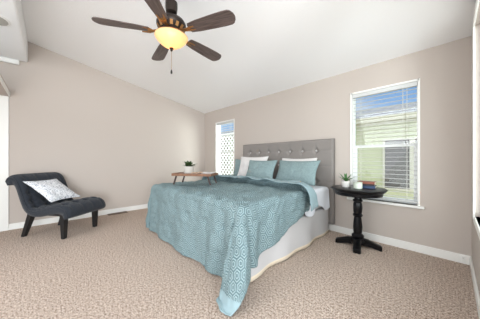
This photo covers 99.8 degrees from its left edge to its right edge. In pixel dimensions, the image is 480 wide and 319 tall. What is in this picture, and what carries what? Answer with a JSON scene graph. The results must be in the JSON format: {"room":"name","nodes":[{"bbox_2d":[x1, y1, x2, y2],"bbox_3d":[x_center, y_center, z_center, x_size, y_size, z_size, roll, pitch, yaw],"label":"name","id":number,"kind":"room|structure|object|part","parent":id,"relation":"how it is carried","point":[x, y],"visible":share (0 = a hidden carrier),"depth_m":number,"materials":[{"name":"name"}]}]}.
{"room":"bedroom","nodes":[
{"label":"bedroom","id":0,"kind":"room"},
{"bbox_2d":[0,74,8,95],"bbox_3d":[-2.935,-1.040,2.362,0.120,0.120,2.070,0,0,-44],"label":"wall","id":1,"kind":"structure","parent":0,"point":[2,90],"depth_m":2.91,"materials":[{"name":"beige paint"}]},
{"bbox_2d":[0,75,9,96],"bbox_3d":[-2.885,-1.010,2.409,0.016,0.060,2.070,0,0,-44],"label":"trim","id":2,"kind":"structure","parent":1,"relation":"attached to","point":[1,79],"depth_m":2.75,"materials":[{"name":"white"}]},
{"bbox_2d":[0,42,204,223],"bbox_3d":[-2.683,-0.475,4.124,4.820,3.150,0.130,0,0,-44],"label":"wall","id":3,"kind":"structure","parent":0,"point":[112,139],"depth_m":3.90,"materials":[{"name":"beige paint"}]},
{"bbox_2d":[0,95,8,231],"bbox_3d":[-3.646,0.060,3.099,0.130,2.080,0.022,0,0,-44],"label":"trim","id":4,"kind":"structure","parent":3,"relation":"attached to","point":[4,100],"depth_m":3.11,"materials":[{"name":"white paint"}]},
{"bbox_2d":[0,56,19,64],"bbox_3d":[-3.934,-1.536,2.804,1.185,0.073,0.050,0,0,-44],"label":"trim","id":5,"kind":"structure","parent":3,"relation":"attached to","point":[3,59],"depth_m":3.13,"materials":[{"name":"white"}]},
{"bbox_2d":[0,0,27,61],"bbox_3d":[-2.049,-1.837,0.895,1.275,0.525,5.415,0,0,-44],"label":"soffit","id":6,"kind":"object","parent":3,"relation":"attached to","point":[13,38],"depth_m":2.57,"materials":[{"name":"white paint"}]},
{"bbox_2d":[0,15,10,25],"bbox_3d":[-2.884,-1.571,2.113,0.650,0.016,0.280,0,0,-44],"label":"ceiling light","id":7,"kind":"object","parent":6,"relation":"attached to","point":[3,21],"depth_m":2.30,"materials":[{"name":"white"}]},
{"bbox_3d":[-2.884,-1.564,2.113,0.610,0.002,0.240,0,0,-44],"label":"slot panel","id":8,"kind":"part","parent":7,"relation":"part of","materials":[{"name":"grey"}]},
{"bbox_2d":[9,204,147,229],"bbox_3d":[-2.298,1.052,4.392,3.606,0.095,0.014,0,0,-44],"label":"baseboard","id":9,"kind":"structure","parent":3,"relation":"attached to","point":[12,226],"depth_m":3.75,"materials":[{"name":"white wood"}]},
{"bbox_2d":[0,208,478,318],"bbox_3d":[-0.822,1.160,0.853,6.390,0.120,7.570,0,0,-44],"label":"floor","id":10,"kind":"structure","parent":0,"point":[116,268],"depth_m":1.84,"materials":[{"name":"beige carpet"}]},
{"bbox_2d":[5,172,105,238],"bbox_3d":[-2.773,0.655,3.105,1.053,0.890,0.664,0,0,7],"label":"accent chair","id":11,"kind":"object","parent":10,"relation":"on","point":[33,203],"visible":0.78,"depth_m":2.87,"materials":[{"name":"grey fabric"}]},
{"bbox_3d":[-3.015,0.927,2.884,0.192,0.345,0.072,0,0,7],"label":"leg","id":12,"kind":"part","parent":11,"relation":"part of","materials":[{"name":"black wood"}]},
{"bbox_2d":[23,179,79,201],"bbox_3d":[-2.812,0.454,3.052,0.424,0.301,0.492,0,0,3],"label":"throw pillow","id":13,"kind":"object","parent":11,"relation":"on","point":[53,190],"visible":1,"depth_m":2.96,"materials":[{"name":"white fabric"}]},
{"bbox_3d":[-2.444,0.927,2.806,0.072,0.345,0.072,0,0,7],"label":"leg","id":14,"kind":"part","parent":11,"relation":"part of","materials":[{"name":"black wood"}]},
{"bbox_3d":[-2.379,0.927,3.312,0.072,0.345,0.072,0,0,7],"label":"leg","id":15,"kind":"part","parent":11,"relation":"part of","materials":[{"name":"black wood"}]},
{"bbox_2d":[107,211,127,215],"bbox_3d":[-2.488,1.094,4.109,0.340,0.012,0.110,0,0,-44],"label":"floor vent","id":16,"kind":"object","parent":10,"relation":"in","point":[123,211],"visible":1,"depth_m":4.09,"materials":[{"name":"brown"}]},
{"bbox_2d":[243,138,334,281],"bbox_3d":[0.011,0.390,3.123,2.022,1.420,2.054,0,0,-44],"label":"bed","id":17,"kind":"object","parent":10,"relation":"on","point":[302,234],"visible":0.27,"depth_m":3.05,"materials":[{"name":"white fabric"}]},
{"bbox_2d":[146,175,317,316],"bbox_3d":[-0.342,0.671,2.745,1.530,0.828,2.440,0,0,-44],"label":"comforter","id":18,"kind":"object","parent":17,"relation":"on","point":[225,225],"visible":0.97,"depth_m":2.10,"materials":[{"name":"teal fabric"}]},
{"bbox_2d":[171,172,217,184],"bbox_3d":[-0.638,0.270,2.902,0.574,0.156,0.324,0,0,11],"label":"tray","id":19,"kind":"object","parent":18,"relation":"on","point":[183,174],"visible":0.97,"depth_m":2.78,"materials":[{"name":"brown wood"}]},
{"bbox_2d":[184,161,194,173],"bbox_3d":[-0.737,0.109,2.963,0.199,0.186,0.224,0,0,-44],"label":"potted plant","id":20,"kind":"object","parent":19,"relation":"on","point":[188,167],"visible":0.98,"depth_m":2.89,"materials":[{"name":"green plant"}]},
{"bbox_3d":[-0.747,0.150,2.945,0.141,0.103,0.141,0,0,-44],"label":"pot","id":21,"kind":"part","parent":20,"relation":"part of","materials":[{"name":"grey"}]},
{"bbox_2d":[233,159,240,175],"bbox_3d":[0.099,0.180,4.250,0.630,0.381,0.150,0,0,41],"label":"pillow","id":22,"kind":"object","parent":17,"relation":"on","point":[237,161],"visible":0.3,"depth_m":4.35,"materials":[{"name":"teal fabric"}]},
{"bbox_3d":[0.752,0.330,3.755,0.075,1.300,1.940,0,0,-44],"label":"headboard","id":23,"kind":"part","parent":17,"relation":"part of","materials":[{"name":"grey fabric"}]},
{"bbox_2d":[282,158,316,160],"bbox_3d":[0.942,0.172,3.347,0.176,0.397,0.668,0,0,-39],"label":"pillow","id":24,"kind":"object","parent":17,"relation":"on","point":[283,159],"visible":0.16,"depth_m":3.30,"materials":[{"name":"white fabric"}]},
{"bbox_2d":[305,185,329,216],"bbox_3d":[0.345,0.559,3.438,0.700,0.329,2.070,0,0,-44],"label":"sheet","id":25,"kind":"object","parent":17,"relation":"on","point":[322,192],"visible":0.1,"depth_m":2.80,"materials":[{"name":"white fabric"}]},
{"bbox_2d":[238,156,268,175],"bbox_3d":[0.228,0.155,3.929,0.715,0.432,0.203,0,0,41],"label":"pillow","id":26,"kind":"object","parent":25,"relation":"on","point":[244,164],"visible":0.48,"depth_m":3.96,"materials":[{"name":"white fabric"}]},
{"bbox_2d":[246,160,276,178],"bbox_3d":[0.352,0.190,3.552,0.624,0.363,0.208,0,0,41],"label":"pillow","id":27,"kind":"object","parent":25,"relation":"on","point":[262,169],"visible":0.83,"depth_m":3.46,"materials":[{"name":"teal fabric"}]},
{"bbox_2d":[275,160,320,185],"bbox_3d":[0.869,0.191,3.159,0.205,0.359,0.759,0,0,-37],"label":"pillow","id":28,"kind":"object","parent":25,"relation":"on","point":[303,171],"visible":0.88,"depth_m":3.04,"materials":[{"name":"teal fabric"}]},
{"bbox_2d":[331,185,387,253],"bbox_3d":[1.501,0.729,2.575,0.624,0.742,0.624,0,0,-44],"label":"pedestal table","id":29,"kind":"object","parent":10,"relation":"on","point":[357,238],"visible":0.89,"depth_m":2.50,"materials":[{"name":"black paint"}]},
{"bbox_2d":[339,173,351,186],"bbox_3d":[1.384,0.265,2.632,0.142,0.186,0.234,0,0,-15],"label":"potted succulent","id":30,"kind":"object","parent":29,"relation":"on","point":[345,183],"visible":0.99,"depth_m":2.60,"materials":[{"name":"white ceramic"}]},
{"bbox_2d":[341,180,350,186],"bbox_3d":[1.379,0.318,2.630,0.114,0.080,0.114,0,0,-44],"label":"pot","id":31,"kind":"object","parent":30,"relation":"attached to","point":[345,183],"depth_m":2.59,"materials":[{"name":"white ceramic"}]},
{"bbox_2d":[353,182,362,188],"bbox_3d":[1.452,0.317,2.490,0.100,0.081,0.100,0,0,-44],"label":"candle jar","id":32,"kind":"object","parent":29,"relation":"on","point":[356,185],"visible":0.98,"depth_m":2.45,"materials":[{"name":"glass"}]},
{"bbox_2d":[362,185,376,188],"bbox_3d":[1.606,0.343,2.575,0.215,0.030,0.150,0,0,40],"label":"book","id":33,"kind":"object","parent":29,"relation":"on","point":[369,187],"visible":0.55,"depth_m":2.49,"materials":[{"name":"blue paper"}]},
{"bbox_3d":[1.604,0.316,2.580,0.205,0.022,0.145,0,0,38],"label":"book","id":34,"kind":"object","parent":33,"relation":"on","visible":0},
{"bbox_2d":[357,181,376,184],"bbox_3d":[1.611,0.291,2.566,0.190,0.026,0.130,0,0,44],"label":"book","id":35,"kind":"object","parent":34,"relation":"on","point":[363,182],"visible":0.81,"depth_m":2.53,"materials":[{"name":"brown paper"}]},
{"bbox_2d":[21,0,475,113],"bbox_3d":[-0.274,-1.641,2.729,3.865,0.873,5.615,0,0,-44],"label":"ceiling","id":36,"kind":"structure","parent":0,"point":[271,46],"depth_m":2.60,"materials":[{"name":"white paint"}]},
{"bbox_2d":[92,0,235,73],"bbox_3d":[-0.673,-1.290,2.040,1.277,0.890,1.283,0,0,-44],"label":"ceiling fan","id":37,"kind":"object","parent":36,"relation":"hanging from","point":[170,32],"visible":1,"depth_m":1.90,"materials":[{"name":"brown wood"}]},
{"bbox_3d":[-1.100,-1.255,1.880,0.476,0.039,0.150,0,0,-16],"label":"blade","id":38,"kind":"part","parent":37,"relation":"part of","materials":[{"name":"brown wood"}]},
{"bbox_3d":[-0.695,-1.255,1.562,0.150,0.039,0.476,0,0,2],"label":"blade","id":39,"kind":"part","parent":37,"relation":"part of","materials":[{"name":"brown wood"}]},
{"bbox_3d":[-0.922,-1.255,2.364,0.150,0.039,0.476,0,0,-34],"label":"blade","id":40,"kind":"part","parent":37,"relation":"part of","materials":[{"name":"brown wood"}]},
{"bbox_3d":[-0.678,-1.157,1.999,0.314,0.106,0.314,0,0,-44],"label":"lamp shade","id":41,"kind":"part","parent":37,"relation":"part of","materials":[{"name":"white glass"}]},
{"bbox_3d":[-0.407,-1.255,2.343,0.150,0.039,0.476,0,0,38],"label":"blade","id":42,"kind":"part","parent":37,"relation":"part of","materials":[{"name":"brown wood"}]},
{"bbox_3d":[-0.267,-1.255,1.848,0.476,0.039,0.150,0,0,20],"label":"blade","id":43,"kind":"part","parent":37,"relation":"part of","materials":[{"name":"brown wood"}]},
{"bbox_2d":[205,36,471,256],"bbox_3d":[0.773,-0.102,3.903,0.130,2.405,5.165,0,0,-44],"label":"wall","id":44,"kind":"structure","parent":0,"point":[320,109],"depth_m":2.48,"materials":[{"name":"beige paint"}]},
{"bbox_2d":[216,119,233,174],"bbox_3d":[-0.349,-0.195,5.047,0.160,1.530,0.810,0,0,-44],"label":"window","id":45,"kind":"structure","parent":44,"relation":"in","point":[218,151],"depth_m":5.29,"materials":[{"name":"white plastic"}]},
{"bbox_3d":[-0.311,-0.205,5.084,0.055,1.490,0.710,0,0,-44],"label":"frame","id":46,"kind":"part","parent":45,"relation":"part of","materials":[{"name":"white plastic"}]},
{"bbox_2d":[217,120,233,136],"bbox_3d":[-0.362,-0.761,5.034,0.071,0.352,0.678,0,0,-44],"label":"window blind","id":47,"kind":"object","parent":45,"relation":"attached to","point":[231,121],"visible":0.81,"depth_m":5.03,"materials":[{"name":"grey plastic"}]},
{"bbox_3d":[-0.318,0.152,5.076,0.026,0.724,0.658,0,0,-44],"label":"sash","id":48,"kind":"part","parent":45,"relation":"part of","materials":[{"name":"white plastic"}]},
{"bbox_2d":[347,78,424,208],"bbox_3d":[1.900,-0.190,2.694,0.160,1.540,0.840,0,0,-44],"label":"window","id":49,"kind":"structure","parent":44,"relation":"in","point":[353,147],"depth_m":2.63,"materials":[{"name":"white plastic"}]},
{"bbox_2d":[353,81,417,202],"bbox_3d":[1.886,-0.206,2.681,0.071,1.462,0.708,0,0,-44],"label":"window blind","id":50,"kind":"object","parent":49,"relation":"attached to","point":[411,84],"visible":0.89,"depth_m":2.59,"materials":[{"name":"grey plastic"}]},
{"bbox_3d":[1.892,0.515,2.687,0.040,0.020,0.708,0,0,-44],"label":"rail","id":51,"kind":"part","parent":50,"relation":"part of","materials":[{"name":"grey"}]},
{"bbox_3d":[2.068,-0.185,2.502,0.055,1.410,0.003,0,0,-44],"label":"ladder cord","id":52,"kind":"part","parent":50,"relation":"part of","materials":[{"name":"white fabric"}]},
{"bbox_3d":[1.880,0.565,2.675,0.105,0.030,0.840,0,0,-44],"label":"sill","id":53,"kind":"part","parent":49,"relation":"part of","materials":[{"name":"white"}]},
{"bbox_3d":[1.931,0.160,2.723,0.026,0.729,0.688,0,0,-44],"label":"sash","id":54,"kind":"part","parent":49,"relation":"part of","materials":[{"name":"white plastic"}]},
{"bbox_2d":[328,224,470,264],"bbox_3d":[0.704,1.052,3.871,0.014,0.095,4.915,0,0,-44],"label":"baseboard","id":55,"kind":"structure","parent":44,"relation":"attached to","point":[440,253],"depth_m":2.45,"materials":[{"name":"white wood"}]},
{"bbox_2d":[472,1,479,294],"bbox_3d":[1.732,-0.325,1.365,1.990,2.850,0.130,0,0,-44],"label":"wall","id":56,"kind":"structure","parent":0,"point":[475,239],"depth_m":1.76,"materials":[{"name":"beige paint"}]},
{"bbox_2d":[470,257,479,318],"bbox_3d":[1.677,1.052,1.412,1.976,0.095,0.014,0,0,-44],"label":"baseboard","id":57,"kind":"structure","parent":56,"relation":"attached to","point":[476,291],"depth_m":1.62,"materials":[{"name":"white"}]},
{"bbox_2d":[472,0,479,239],"bbox_3d":[1.601,-0.338,1.270,1.480,1.795,0.114,0,0,-44],"label":"window","id":58,"kind":"structure","parent":56,"relation":"in","point":[476,223],"depth_m":1.77,"materials":[{"name":"white plastic"}]},
{"bbox_3d":[1.585,0.530,1.287,1.480,0.060,0.060,0,0,-44],"label":"sill","id":59,"kind":"part","parent":58,"relation":"part of","materials":[{"name":"white"}]},
{"label":"outside","id":60,"kind":"structure","parent":0,"visible":0},
{"bbox_3d":[4.911,1.475,8.843,12.680,0.250,22.000,0,0,-44],"label":"ground","id":61,"kind":"structure","parent":60,"visible":0},
{"bbox_2d":[220,132,233,174],"bbox_3d":[-0.586,0.240,6.909,0.040,2.220,3.080,0,0,-44],"label":"lattice screen","id":62,"kind":"object","parent":61,"relation":"on","point":[233,132],"visible":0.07,"depth_m":6.76,"materials":[{"name":"white wood"}]},
{"bbox_2d":[220,101,416,198],"bbox_3d":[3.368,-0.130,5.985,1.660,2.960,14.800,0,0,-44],"label":"house","id":63,"kind":"structure","parent":61,"relation":"on","point":[380,153],"depth_m":5.05,"materials":[{"name":"green"}]},
{"bbox_3d":[3.940,0.115,4.827,0.026,1.180,0.785,0,0,-44],"label":"pane","id":64,"kind":"part","parent":63,"relation":"part of","materials":[{"name":"clear glass"}]}
]}

